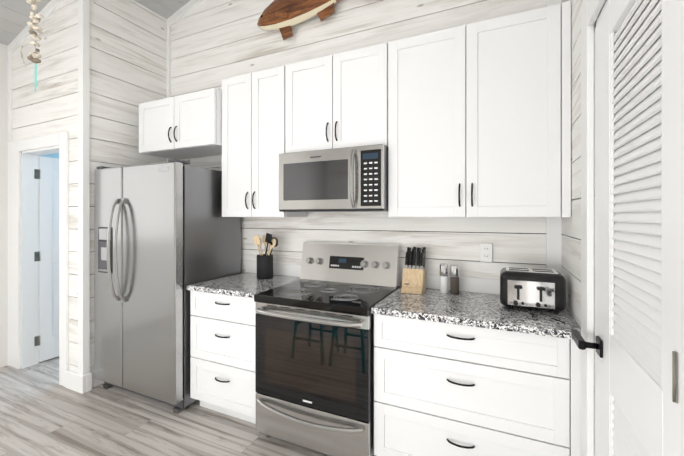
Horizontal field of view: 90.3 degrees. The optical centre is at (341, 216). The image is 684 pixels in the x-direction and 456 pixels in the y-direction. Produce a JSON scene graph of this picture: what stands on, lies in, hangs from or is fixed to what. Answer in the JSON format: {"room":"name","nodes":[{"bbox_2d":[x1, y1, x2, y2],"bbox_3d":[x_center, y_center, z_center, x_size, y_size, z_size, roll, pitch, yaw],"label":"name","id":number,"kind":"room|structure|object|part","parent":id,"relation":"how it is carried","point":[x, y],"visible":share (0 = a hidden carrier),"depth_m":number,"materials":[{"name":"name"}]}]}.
{"room":"kitchen","nodes":[
{"label":"kitchen","id":0,"kind":"room"},
{"bbox_2d":[0,43,58,366],"bbox_3d":[-3.914,-0.851,1.661,0.100,4.500,8.200,0,0,25],"label":"wall","id":1,"kind":"structure","parent":0,"point":[3,205],"depth_m":3.17,"materials":[{"name":"white wood"}]},
{"bbox_2d":[8,0,623,455],"bbox_3d":[-2.087,-0.802,-0.018,4.630,4.400,6.500,0,0,25],"label":"trim","id":2,"kind":"structure","parent":1,"relation":"attached to","point":[22,248],"depth_m":2.73,"materials":[{"name":"white wood"}]},
{"bbox_2d":[12,0,77,372],"bbox_3d":[-2.569,-0.451,3.021,1.188,3.700,0.120,0,0,25],"label":"wall","id":3,"kind":"structure","parent":0,"point":[49,106],"depth_m":2.87,"materials":[{"name":"grey wood"}]},
{"bbox_2d":[20,46,25,67],"bbox_3d":[-2.857,-1.433,3.045,0.060,0.205,0.033,0,0,25],"label":"hook","id":4,"kind":"object","parent":3,"relation":"attached to","point":[21,48],"visible":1,"depth_m":3.04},
{"bbox_2d":[34,156,58,361],"bbox_3d":[-2.744,0.407,3.507,0.045,1.961,0.673,0,0,29],"label":"door","id":5,"kind":"structure","parent":3,"relation":"in","point":[49,258],"depth_m":3.30,"materials":[{"name":"white wood"}]},
{"bbox_3d":[-2.883,0.389,3.224,0.010,1.670,0.043,0,0,25],"label":"panel door hinges","id":6,"kind":"part","parent":5,"relation":"part of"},
{"bbox_2d":[0,0,189,45],"bbox_3d":[-1.803,-2.323,0.678,4.758,1.496,8.200,0,0,25],"label":"ceiling","id":7,"kind":"structure","parent":0,"point":[14,16],"depth_m":3.02,"materials":[{"name":"grey wood"}]},
{"bbox_2d":[26,0,43,91],"bbox_3d":[-1.996,-1.426,2.213,0.098,1.229,0.087,0,0,25],"label":"garland","id":8,"kind":"object","parent":7,"relation":"hanging from","point":[35,57],"visible":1,"depth_m":2.20,"materials":[{"name":"beige"}]},
{"bbox_2d":[90,0,166,387],"bbox_3d":[-1.946,-0.451,3.094,0.120,3.700,0.739,0,0,25],"label":"wall","id":9,"kind":"structure","parent":0,"point":[128,57],"depth_m":2.97,"materials":[{"name":"grey wood"}]},
{"bbox_2d":[0,357,327,455],"bbox_3d":[-1.820,1.423,0.685,4.720,0.050,8.200,0,0,25],"label":"floor","id":10,"kind":"structure","parent":0,"point":[43,412],"depth_m":2.28,"materials":[{"name":"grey wood"}]},
{"bbox_2d":[94,159,240,413],"bbox_3d":[-1.452,0.499,2.807,0.934,1.800,0.752,0,0,25],"label":"refrigerator","id":11,"kind":"object","parent":10,"relation":"on","point":[166,234],"visible":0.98,"depth_m":2.51,"materials":[{"name":"silver metal"}]},
{"bbox_2d":[190,290,255,423],"bbox_3d":[-0.686,0.960,2.561,0.614,0.873,0.635,0,0,25],"label":"base cabinet","id":12,"kind":"object","parent":10,"relation":"on","point":[222,353],"visible":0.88,"depth_m":2.31,"materials":[{"name":"white wood"}]},
{"bbox_2d":[187,272,299,298],"bbox_3d":[-0.685,0.504,2.563,0.618,0.034,0.633,0,0,25],"label":"countertop","id":13,"kind":"structure","parent":12,"relation":"on","point":[247,285],"depth_m":2.44,"materials":[{"name":"stone"}]},
{"bbox_2d":[253,233,277,278],"bbox_3d":[-0.602,0.305,2.688,0.213,0.360,0.128,0,0,25],"label":"utensil crock","id":14,"kind":"object","parent":13,"relation":"on","point":[265,266],"visible":1,"depth_m":2.64,"materials":[{"name":"black ceramic"}]},
{"bbox_2d":[254,241,399,455],"bbox_3d":[-0.085,0.796,2.213,0.753,1.205,0.704,0,0,25],"label":"range","id":15,"kind":"object","parent":10,"relation":"on","point":[314,357],"visible":1,"depth_m":1.99,"materials":[{"name":"silver metal"}]},
{"bbox_2d":[374,314,580,455],"bbox_3d":[0.718,0.960,1.907,0.943,0.873,0.635,0,0,25],"label":"base cabinet","id":16,"kind":"object","parent":10,"relation":"on","point":[444,389],"visible":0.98,"depth_m":1.64,"materials":[{"name":"white wood"}]},
{"bbox_2d":[371,286,580,338],"bbox_3d":[0.719,0.504,1.908,0.947,0.034,0.633,0,0,25],"label":"countertop","id":17,"kind":"structure","parent":16,"relation":"on","point":[483,310],"depth_m":1.73,"materials":[{"name":"stone"}]},
{"bbox_2d":[401,247,426,293],"bbox_3d":[0.474,0.345,2.234,0.135,0.280,0.191,0,0,25],"label":"knife block","id":18,"kind":"object","parent":17,"relation":"on","point":[413,280],"visible":1,"depth_m":2.21,"materials":[{"name":"brown wood"}]},
{"bbox_2d":[440,263,447,293],"bbox_3d":[0.649,0.393,2.166,0.055,0.185,0.055,0,0,25],"label":"shaker","id":19,"kind":"object","parent":17,"relation":"on","point":[444,278],"visible":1,"depth_m":2.14,"materials":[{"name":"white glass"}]},
{"bbox_2d":[450,264,458,294],"bbox_3d":[0.708,0.393,2.138,0.055,0.185,0.055,0,0,25],"label":"shaker","id":20,"kind":"object","parent":17,"relation":"on","point":[454,279],"visible":1,"depth_m":2.12,"materials":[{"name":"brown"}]},
{"bbox_2d":[500,267,565,313],"bbox_3d":[0.995,0.383,1.794,0.295,0.204,0.232,0,0,25],"label":"toaster","id":21,"kind":"object","parent":17,"relation":"on","point":[534,288],"visible":1,"depth_m":1.71,"materials":[{"name":"black plastic"}]},
{"bbox_2d":[171,0,563,286],"bbox_3d":[-0.259,-0.826,2.771,3.492,4.450,0.100,0,0,25],"label":"wall","id":22,"kind":"structure","parent":0,"point":[214,43],"depth_m":2.58,"materials":[{"name":"grey wood"}]},
{"bbox_2d":[139,88,221,158],"bbox_3d":[-1.310,-0.774,2.958,0.895,0.435,0.406,0,0,25],"label":"upper cabinet","id":23,"kind":"object","parent":22,"relation":"attached to","point":[185,126],"visible":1,"depth_m":2.78,"materials":[{"name":"white wood"}]},
{"bbox_2d":[222,66,306,216],"bbox_3d":[-0.618,-0.536,2.671,0.592,1.081,0.341,0,0,25],"label":"upper cabinet","id":24,"kind":"object","parent":22,"relation":"attached to","point":[253,125],"visible":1,"depth_m":2.54,"materials":[{"name":"white wood"}]},
{"bbox_2d":[257,0,338,39],"bbox_3d":[-0.215,-1.762,2.625,1.089,0.680,0.088,0,0,25],"label":"carving","id":25,"kind":"object","parent":22,"relation":"attached to","point":[283,16],"visible":1,"depth_m":2.69,"materials":[{"name":"brown wood"}]},
{"bbox_2d":[285,42,387,152],"bbox_3d":[-0.004,-0.757,2.385,0.755,0.639,0.341,0,0,25],"label":"upper cabinet","id":26,"kind":"object","parent":22,"relation":"attached to","point":[337,100],"visible":0.81,"depth_m":2.24,"materials":[{"name":"white wood"}]},
{"bbox_2d":[279,144,387,211],"bbox_3d":[-0.026,-0.233,2.339,0.751,0.400,0.441,0,0,25],"label":"microwave","id":27,"kind":"object","parent":26,"relation":"attached to","point":[350,179],"visible":1,"depth_m":2.16,"materials":[{"name":"silver metal"}]},
{"bbox_2d":[388,1,570,216],"bbox_3d":[0.771,-0.536,2.024,0.947,1.081,0.341,0,0,25],"label":"upper cabinet","id":28,"kind":"object","parent":22,"relation":"attached to","point":[479,119],"visible":1,"depth_m":1.87,"materials":[{"name":"white wood"}]},
{"bbox_2d":[480,243,491,261],"bbox_3d":[0.913,0.229,2.155,0.072,0.116,0.025,0,0,25],"label":"electrical outlet plate","id":29,"kind":"object","parent":22,"relation":"attached to","point":[485,252],"visible":1,"depth_m":2.15,"materials":[{"name":"white plastic"}]},
{"bbox_2d":[562,0,606,455],"bbox_3d":[0.229,-0.852,-1.097,0.700,4.500,6.500,0,0,25],"label":"wall","id":30,"kind":"structure","parent":0,"point":[571,250],"depth_m":1.61,"materials":[{"name":"grey wood"}]},
{"bbox_2d":[571,0,683,455],"bbox_3d":[0.774,0.345,0.938,0.113,2.088,0.806,0,0,25],"label":"door","id":31,"kind":"structure","parent":30,"relation":"in","point":[639,203],"depth_m":0.88,"materials":[{"name":"white"}]},
{"bbox_3d":[0.891,0.454,1.243,0.068,0.058,0.154,0,0,25],"label":"handle","id":32,"kind":"part","parent":31,"relation":"part of","materials":[{"name":"black metal"}]},
{"bbox_3d":[0.660,0.319,0.676,0.007,0.100,0.012,0,0,25],"label":"louver door hinge","id":33,"kind":"part","parent":31,"relation":"part of","materials":[{"name":"silver metal"}]}
]}

